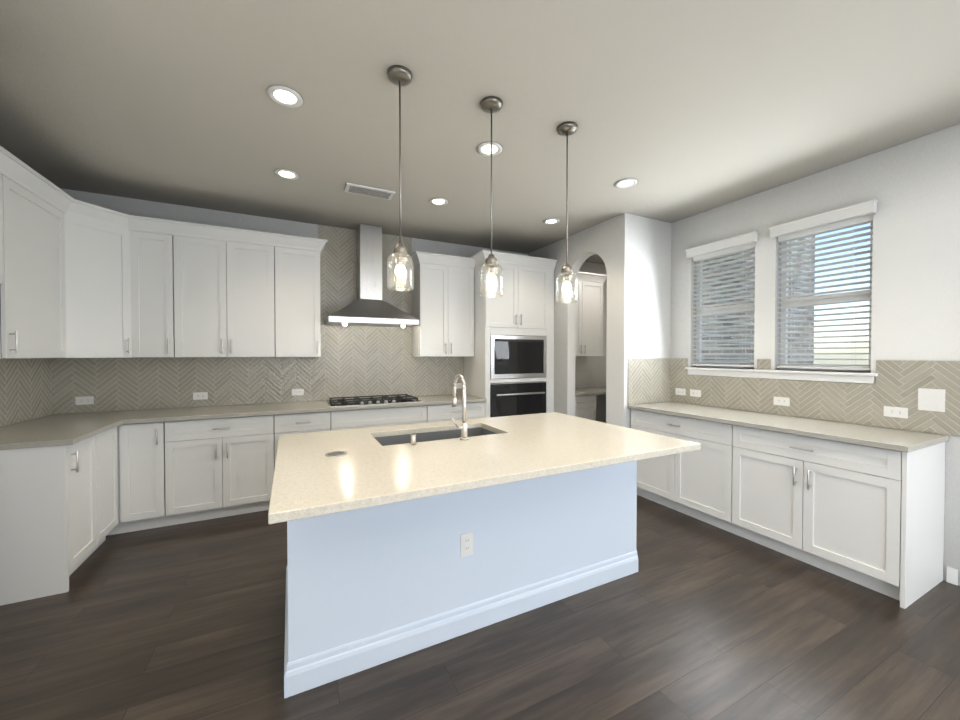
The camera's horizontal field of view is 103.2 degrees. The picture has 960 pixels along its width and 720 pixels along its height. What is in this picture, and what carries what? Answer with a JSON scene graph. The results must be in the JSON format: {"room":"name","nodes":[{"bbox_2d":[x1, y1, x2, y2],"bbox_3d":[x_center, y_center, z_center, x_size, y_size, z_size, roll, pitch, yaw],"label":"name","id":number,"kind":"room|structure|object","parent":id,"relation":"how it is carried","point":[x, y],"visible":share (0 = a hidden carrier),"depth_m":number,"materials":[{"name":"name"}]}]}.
{"room":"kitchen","nodes":[
{"label":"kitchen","id":0,"kind":"room"},
{"bbox_2d":[60,188,606,422],"bbox_3d":[-0.783,-0.061,4.731,6.750,2.840,0.150,0,1,-26],"label":"wall","id":1,"kind":"structure","parent":0,"point":[590,371],"depth_m":3.98,"materials":[{"name":"paint"}]},
{"bbox_2d":[0,358,55,426],"bbox_3d":[-3.319,0.217,2.604,0.006,0.498,1.355,0,1,-26],"label":"tile backsplash","id":2,"kind":"structure","parent":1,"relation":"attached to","point":[27,386],"depth_m":2.91,"materials":[{"name":"beige tile"}]},
{"bbox_2d":[0,146,327,358],"bbox_3d":[-2.168,-0.602,2.694,2.154,1.178,2.243,0,1,-26],"label":"upper cabinet","id":3,"kind":"object","parent":1,"relation":"attached to","point":[80,279],"visible":1,"depth_m":3.22,"materials":[{"name":"white wood"}]},
{"bbox_2d":[52,225,463,413],"bbox_3d":[-1.921,-0.512,4.069,3.825,1.916,0.007,0,1,-26],"label":"tile backsplash","id":4,"kind":"structure","parent":1,"relation":"attached to","point":[352,361],"depth_m":4.15,"materials":[{"name":"beige tile"}]},
{"bbox_2d":[75,396,93,404],"bbox_3d":[-3.443,0.353,3.314,0.115,0.070,0.008,0,1,-26],"label":"outlet","id":5,"kind":"object","parent":4,"relation":"attached to","point":[85,400],"depth_m":3.31,"materials":[{"name":"white plastic"}]},
{"bbox_2d":[193,392,207,399],"bbox_3d":[-2.705,0.348,3.682,0.115,0.070,0.008,0,1,-26],"label":"outlet","id":6,"kind":"object","parent":4,"relation":"attached to","point":[198,395],"depth_m":3.68,"materials":[{"name":"white plastic"}]},
{"bbox_2d":[292,389,303,395],"bbox_3d":[-1.944,0.343,4.061,0.115,0.070,0.008,0,1,-26],"label":"outlet","id":7,"kind":"object","parent":4,"relation":"attached to","point":[295,392],"depth_m":4.06,"materials":[{"name":"white plastic"}]},
{"bbox_2d":[456,383,461,388],"bbox_3d":[-0.269,0.331,4.895,0.115,0.070,0.008,0,1,-26],"label":"outlet","id":8,"kind":"object","parent":4,"relation":"attached to","point":[459,385],"depth_m":4.89,"materials":[{"name":"white plastic"}]},
{"bbox_2d":[325,224,418,327],"bbox_3d":[-1.183,-0.910,4.154,0.920,1.118,0.499,0,1,-26],"label":"range hood","id":9,"kind":"object","parent":1,"relation":"attached to","point":[369,307],"visible":1,"depth_m":4.13,"materials":[{"name":"silver metal"}]},
{"bbox_2d":[411,251,474,357],"bbox_3d":[-0.448,-0.629,4.619,0.687,1.178,0.328,0,1,-26],"label":"upper cabinet","id":10,"kind":"object","parent":1,"relation":"attached to","point":[443,293],"depth_m":4.46,"materials":[{"name":"white wood"}]},
{"bbox_2d":[475,250,522,337],"bbox_3d":[0.151,-0.773,4.759,0.494,0.953,0.608,0,1,-26],"label":"upper cabinet","id":11,"kind":"object","parent":1,"relation":"attached to","point":[506,310],"depth_m":4.50,"materials":[{"name":"white wood"}]},
{"bbox_2d":[471,326,546,381],"bbox_3d":[0.361,-0.085,4.828,0.787,0.596,0.539,0,1,-26],"label":"upper cabinet","id":12,"kind":"object","parent":1,"relation":"attached to","point":[503,345],"depth_m":4.56,"materials":[{"name":"white"}]},
{"bbox_2d":[490,335,546,378],"bbox_3d":[0.362,-0.040,4.828,0.787,0.507,0.539,0,1,-26],"label":"microwave","id":13,"kind":"object","parent":12,"relation":"in","point":[511,356],"depth_m":4.58,"materials":[{"name":"black"}]},
{"bbox_2d":[523,255,550,337],"bbox_3d":[0.498,-0.776,4.932,0.508,0.953,0.608,0,1,-26],"label":"upper cabinet","id":14,"kind":"object","parent":1,"relation":"attached to","point":[536,271],"depth_m":4.70,"materials":[{"name":"white wood"}]},
{"bbox_2d":[575,271,606,355],"bbox_3d":[1.384,-0.641,5.498,0.924,1.178,0.389,0,1,-26],"label":"wall cabinet","id":15,"kind":"object","parent":1,"relation":"attached to","point":[589,325],"visible":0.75,"depth_m":5.45,"materials":[{"name":"white wood"}]},
{"bbox_2d":[0,495,959,719],"bbox_3d":[0.855,1.434,1.462,6.750,0.060,7.500,0,1,-26],"label":"floor","id":16,"kind":"structure","parent":0,"point":[692,618],"depth_m":1.85,"materials":[{"name":"brown wood"}]},
{"bbox_2d":[0,427,117,605],"bbox_3d":[-2.900,0.947,2.490,0.642,0.885,0.760,0,1,-26],"label":"base cabinet","id":17,"kind":"object","parent":16,"relation":"on","point":[58,514],"visible":0.9,"depth_m":2.25,"materials":[{"name":"white wood"}]},
{"bbox_2d":[0,418,123,449],"bbox_3d":[-2.882,0.487,2.453,0.650,0.034,0.720,0,1,-26],"label":"countertop","id":18,"kind":"structure","parent":17,"relation":"on","point":[59,429],"depth_m":2.47,"materials":[{"name":"stone"}]},
{"bbox_2d":[106,524,117,535],"bbox_3d":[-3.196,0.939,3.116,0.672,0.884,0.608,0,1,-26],"label":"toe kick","id":19,"kind":"object","parent":16,"relation":"on","point":[115,530],"depth_m":3.02,"materials":[{"name":"white wood"}]},
{"bbox_2d":[117,421,173,533],"bbox_3d":[-2.798,0.936,3.315,0.339,0.884,0.608,0,1,-26],"label":"base cabinet","id":20,"kind":"object","parent":16,"relation":"on","point":[145,451],"depth_m":3.05,"materials":[{"name":"white wood"}]},
{"bbox_2d":[174,414,281,524],"bbox_3d":[-2.347,0.933,3.539,0.902,0.884,0.608,0,1,-26],"label":"base cabinet","id":21,"kind":"object","parent":16,"relation":"on","point":[177,472],"depth_m":3.28,"materials":[{"name":"white wood"}]},
{"bbox_2d":[282,411,333,434],"bbox_3d":[-1.808,0.929,3.808,0.539,0.884,0.608,0,1,-26],"label":"base cabinet","id":22,"kind":"object","parent":16,"relation":"on","point":[296,423],"depth_m":3.56,"materials":[{"name":"white wood"}]},
{"bbox_2d":[334,405,433,429],"bbox_3d":[-1.134,0.924,4.143,1.084,0.884,0.608,0,1,-26],"label":"base cabinet","id":23,"kind":"object","parent":16,"relation":"on","point":[378,417],"depth_m":3.87,"materials":[{"name":"white wood"}]},
{"bbox_2d":[434,402,484,421],"bbox_3d":[-0.389,0.919,4.515,0.702,0.884,0.608,0,1,-26],"label":"base cabinet","id":24,"kind":"object","parent":16,"relation":"on","point":[475,410],"depth_m":4.24,"materials":[{"name":"white wood"}]},
{"bbox_2d":[7,394,486,425],"bbox_3d":[-1.772,0.469,3.784,3.823,0.034,0.672,0,1,-26],"label":"countertop","id":25,"kind":"structure","parent":24,"relation":"on","point":[228,411],"depth_m":3.44,"materials":[{"name":"stone"}]},
{"bbox_2d":[326,394,421,406],"bbox_3d":[-1.146,0.426,4.099,0.922,0.041,0.538,0,1,-26],"label":"cooktop","id":26,"kind":"object","parent":25,"relation":"in","point":[372,400],"visible":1,"depth_m":4.00,"materials":[{"name":"black metal"}]},
{"bbox_2d":[284,462,637,698],"bbox_3d":[-0.084,0.948,2.444,2.082,0.885,0.918,0,1,-26],"label":"kitchen island","id":27,"kind":"object","parent":16,"relation":"on","point":[404,540],"depth_m":1.90,"materials":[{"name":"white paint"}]},
{"bbox_2d":[268,412,699,523],"bbox_3d":[-0.004,0.490,2.278,2.150,0.034,1.330,0,1,-26],"label":"island countertop","id":28,"kind":"structure","parent":27,"relation":"on","point":[321,474],"depth_m":1.87,"materials":[{"name":"beige stone"}]},
{"bbox_2d":[325,451,346,456],"bbox_3d":[-0.727,0.475,1.923,0.100,0.004,0.100,0,1,-26],"label":"outlet","id":29,"kind":"object","parent":28,"relation":"attached to","point":[336,453],"depth_m":1.91,"materials":[{"name":"silver metal"}]},
{"bbox_2d":[410,434,415,444],"bbox_3d":[-0.373,0.446,2.133,0.033,0.058,0.034,0,1,-26],"label":"soap dispenser","id":30,"kind":"object","parent":28,"relation":"on","point":[413,436],"depth_m":2.12,"materials":[{"name":"silver metal"}]},
{"bbox_2d":[376,426,495,441],"bbox_3d":[-0.266,0.614,2.468,0.818,0.243,0.408,0,1,-26],"label":"sink","id":31,"kind":"object","parent":28,"relation":"in","point":[417,435],"depth_m":2.64,"materials":[{"name":"grey metal"}]},
{"bbox_2d":[448,378,467,441],"bbox_3d":[-0.153,0.288,2.314,0.118,0.366,0.199,0,1,-26],"label":"faucet","id":32,"kind":"object","parent":28,"relation":"on","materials":[{"name":"silver metal"}]},
{"bbox_2d":[467,378,546,417],"bbox_3d":[0.343,0.814,4.877,0.795,1.086,0.608,0,1,-26],"label":"base cabinet","id":33,"kind":"object","parent":16,"relation":"on","point":[503,398],"depth_m":4.57,"materials":[{"name":"white"}]},
{"bbox_2d":[490,381,545,416],"bbox_3d":[0.372,0.612,4.816,0.787,0.682,0.586,0,1,-26],"label":"wall oven","id":34,"kind":"object","parent":33,"relation":"in","point":[507,398],"depth_m":4.58,"materials":[{"name":"black"}]},
{"bbox_2d":[575,395,595,420],"bbox_3d":[1.187,0.908,5.280,0.585,0.885,0.642,0,1,-26],"label":"base cabinet","id":35,"kind":"object","parent":16,"relation":"on","point":[585,407],"visible":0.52,"depth_m":5.08,"materials":[{"name":"white wood"}]},
{"bbox_2d":[575,387,605,395],"bbox_3d":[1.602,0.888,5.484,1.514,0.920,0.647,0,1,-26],"label":"countertop","id":36,"kind":"structure","parent":35,"relation":"on","point":[590,391],"depth_m":5.22,"materials":[{"name":"stone"}]},
{"bbox_2d":[631,409,722,527],"bbox_3d":[2.027,0.933,3.518,0.608,0.884,1.049,0,1,-26],"label":"base cabinet","id":37,"kind":"object","parent":16,"relation":"on","point":[687,483],"depth_m":3.33,"materials":[{"name":"white wood"}]},
{"bbox_2d":[628,401,948,451],"bbox_3d":[2.209,0.478,3.103,0.647,0.034,1.943,0,1,-26],"label":"countertop","id":38,"kind":"structure","parent":37,"relation":"on","point":[890,439],"depth_m":2.67,"materials":[{"name":"stone"}]},
{"bbox_2d":[719,423,945,608],"bbox_3d":[2.430,0.944,2.707,0.609,0.884,0.997,0,1,-26],"label":"base cabinet","id":39,"kind":"object","parent":16,"relation":"on","point":[869,517],"depth_m":2.39,"materials":[{"name":"white wood"}]},
{"bbox_2d":[0,0,959,264],"bbox_3d":[0.855,-1.465,1.422,6.750,0.060,7.500,0,1,-26],"label":"ceiling","id":40,"kind":"structure","parent":0,"point":[678,110],"depth_m":2.13,"materials":[{"name":"paint"}]},
{"bbox_2d":[267,85,302,107],"bbox_3d":[-1.067,-1.438,2.085,0.176,0.012,0.176,0,1,-26],"label":"recessed light","id":41,"kind":"object","parent":40,"relation":"in","point":[285,96],"visible":1,"depth_m":2.08,"materials":[{"name":"white"}]},
{"bbox_2d":[274,169,298,179],"bbox_3d":[-1.512,-1.451,2.980,0.176,0.012,0.176,0,1,-26],"label":"recessed light","id":42,"kind":"object","parent":40,"relation":"in","point":[287,174],"visible":1,"depth_m":2.98,"materials":[{"name":"white"}]},
{"bbox_2d":[344,183,394,199],"bbox_3d":[-0.953,-1.454,3.292,0.400,0.014,0.170,0,1,-26],"label":"ceiling vent","id":43,"kind":"object","parent":40,"relation":"in","point":[368,191],"visible":0.98,"depth_m":3.27,"materials":[{"name":"white metal"}]},
{"bbox_2d":[387,65,413,290],"bbox_3d":[-0.405,-0.901,1.931,0.132,1.082,0.132,0,1,-26],"label":"pendant light","id":44,"kind":"object","parent":40,"relation":"hanging from","point":[399,75],"visible":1,"depth_m":1.92,"materials":[{"name":"clear glass"}]},
{"bbox_2d":[429,197,447,205],"bbox_3d":[-0.380,-1.458,3.510,0.176,0.012,0.176,0,1,-26],"label":"recessed light","id":45,"kind":"object","parent":40,"relation":"in","point":[438,201],"visible":1,"depth_m":3.51,"materials":[{"name":"white"}]},
{"bbox_2d":[477,142,501,155],"bbox_3d":[0.066,-1.446,2.615,0.176,0.012,0.176,0,1,-26],"label":"recessed light","id":46,"kind":"object","parent":40,"relation":"in","point":[484,149],"visible":0.96,"depth_m":2.61,"materials":[{"name":"white plastic"}]},
{"bbox_2d":[480,96,502,297],"bbox_3d":[0.065,-0.904,2.153,0.132,1.082,0.132,0,1,-26],"label":"pendant light","id":47,"kind":"object","parent":40,"relation":"hanging from","point":[491,105],"visible":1,"depth_m":2.14,"materials":[{"name":"clear glass"}]},
{"bbox_2d":[543,218,559,223],"bbox_3d":[0.756,-1.466,4.032,0.176,0.012,0.176,0,1,-26],"label":"recessed light","id":48,"kind":"object","parent":40,"relation":"in","point":[551,221],"visible":0.98,"depth_m":4.03,"materials":[{"name":"white plastic"}]},
{"bbox_2d":[556,121,577,302],"bbox_3d":[0.544,-0.907,2.381,0.132,1.082,0.132,0,1,-26],"label":"pendant light","id":49,"kind":"object","parent":40,"relation":"hanging from","point":[567,129],"visible":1,"depth_m":2.37,"materials":[{"name":"silver metal"}]},
{"bbox_2d":[615,178,636,187],"bbox_3d":[1.202,-1.453,3.137,0.176,0.012,0.176,0,1,-26],"label":"recessed light","id":50,"kind":"object","parent":40,"relation":"in","point":[627,183],"visible":1,"depth_m":3.13,"materials":[{"name":"white"}]},
{"bbox_2d":[528,217,615,424],"bbox_3d":[1.084,-0.061,4.673,0.120,2.840,1.620,0,1,-26],"label":"wall","id":51,"kind":"structure","parent":0,"point":[599,239],"depth_m":4.59,"materials":[{"name":"paint"}]},
{"bbox_2d":[615,213,670,427],"bbox_3d":[2.219,-0.055,4.266,1.790,2.840,0.120,0,1,-26],"label":"wall","id":52,"kind":"structure","parent":0,"point":[643,292],"depth_m":3.91,"materials":[{"name":"paint"}]},
{"bbox_2d":[628,358,671,404],"bbox_3d":[1.775,0.216,3.976,0.631,0.463,0.007,0,1,-26],"label":"tile backsplash","id":53,"kind":"structure","parent":52,"relation":"attached to","point":[649,379],"depth_m":3.97,"materials":[{"name":"beige tile"}]},
{"bbox_2d":[670,124,959,585],"bbox_3d":[3.351,-0.019,1.713,0.160,2.840,5.460,0,1,-26],"label":"wall","id":54,"kind":"structure","parent":0,"point":[912,187],"depth_m":2.60,"materials":[{"name":"paint"}]},
{"bbox_2d":[696,250,754,368],"bbox_3d":[2.389,-0.489,3.686,0.047,1.133,0.598,0,1,-26],"label":"window","id":55,"kind":"structure","parent":54,"relation":"in","point":[712,312],"depth_m":3.74,"materials":[{"name":"white plastic"}]},
{"bbox_2d":[685,231,757,366],"bbox_3d":[2.304,-0.533,3.643,0.132,1.187,0.652,0,1,-26],"label":"window blind","id":56,"kind":"object","parent":55,"relation":"attached to","point":[743,243],"visible":0.88,"depth_m":3.62,"materials":[{"name":"white plastic"}]},
{"bbox_2d":[684,367,877,383],"bbox_3d":[2.486,0.121,3.318,0.120,0.075,1.440,0,1,-26],"label":"window sill","id":57,"kind":"structure","parent":54,"relation":"attached to","point":[853,377],"depth_m":3.12,"materials":[{"name":"white wood"}]},
{"bbox_2d":[672,358,959,436],"bbox_3d":[2.505,0.227,3.225,0.007,0.463,2.004,0,1,-26],"label":"tile backsplash","id":58,"kind":"structure","parent":54,"relation":"attached to","point":[897,384],"depth_m":2.79,"materials":[{"name":"beige tile"}]},
{"bbox_2d":[675,388,685,395],"bbox_3d":[2.109,0.334,4.005,0.008,0.070,0.115,0,1,-26],"label":"outlet","id":59,"kind":"object","parent":58,"relation":"attached to","point":[678,391],"depth_m":4.00,"materials":[{"name":"white plastic"}]},
{"bbox_2d":[690,389,700,396],"bbox_3d":[2.183,0.336,3.857,0.008,0.070,0.115,0,1,-26],"label":"outlet","id":60,"kind":"object","parent":58,"relation":"attached to","point":[696,393],"depth_m":3.85,"materials":[{"name":"white plastic"}]},
{"bbox_2d":[773,396,789,405],"bbox_3d":[2.519,0.345,3.181,0.008,0.070,0.115,0,1,-26],"label":"outlet","id":61,"kind":"object","parent":58,"relation":"attached to","point":[783,401],"depth_m":3.18,"materials":[{"name":"white plastic"}]},
{"bbox_2d":[884,406,907,418],"bbox_3d":[2.818,0.354,2.581,0.008,0.070,0.115,0,1,-26],"label":"outlet","id":62,"kind":"object","parent":58,"relation":"attached to","point":[899,412],"depth_m":2.58,"materials":[{"name":"white plastic"}]},
{"bbox_2d":[918,388,945,411],"bbox_3d":[2.888,0.256,2.436,0.011,0.142,0.115,0,1,-26],"label":"wall plate","id":63,"kind":"object","parent":58,"relation":"attached to","point":[931,399],"depth_m":2.43,"materials":[{"name":"white plastic"}]},
{"bbox_2d":[780,223,872,371],"bbox_3d":[2.728,-0.480,3.006,0.047,1.133,0.598,0,1,-26],"label":"window","id":64,"kind":"structure","parent":54,"relation":"in","point":[811,302],"depth_m":3.05,"materials":[{"name":"white"}]},
{"bbox_2d":[769,199,877,369],"bbox_3d":[2.643,-0.523,2.962,0.132,1.187,0.652,0,1,-26],"label":"window blind","id":65,"kind":"object","parent":64,"relation":"attached to","point":[862,213],"visible":0.83,"depth_m":2.93,"materials":[{"name":"white plastic"}]},
{"bbox_2d":[946,566,957,585],"bbox_3d":[0.927,1.366,0.251,5.494,0.110,4.963,0,1,-26],"label":"baseboard","id":66,"kind":"structure","parent":54,"relation":"attached to","point":[952,576],"depth_m":2.36,"materials":[{"name":"white wood"}]},
{"bbox_3d":[23.906,1.761,-0.827,34.330,0.050,28.140,0,1,-26],"label":"ground","id":67,"kind":"structure","parent":0,"visible":0},
{"bbox_2d":[702,236,814,365],"bbox_3d":[3.418,-0.192,4.729,2.630,3.700,0.113,0,1,-26],"label":"neighboring building","id":68,"kind":"structure","parent":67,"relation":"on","point":[752,327],"depth_m":4.52,"materials":[{"name":"grey"}]}
]}

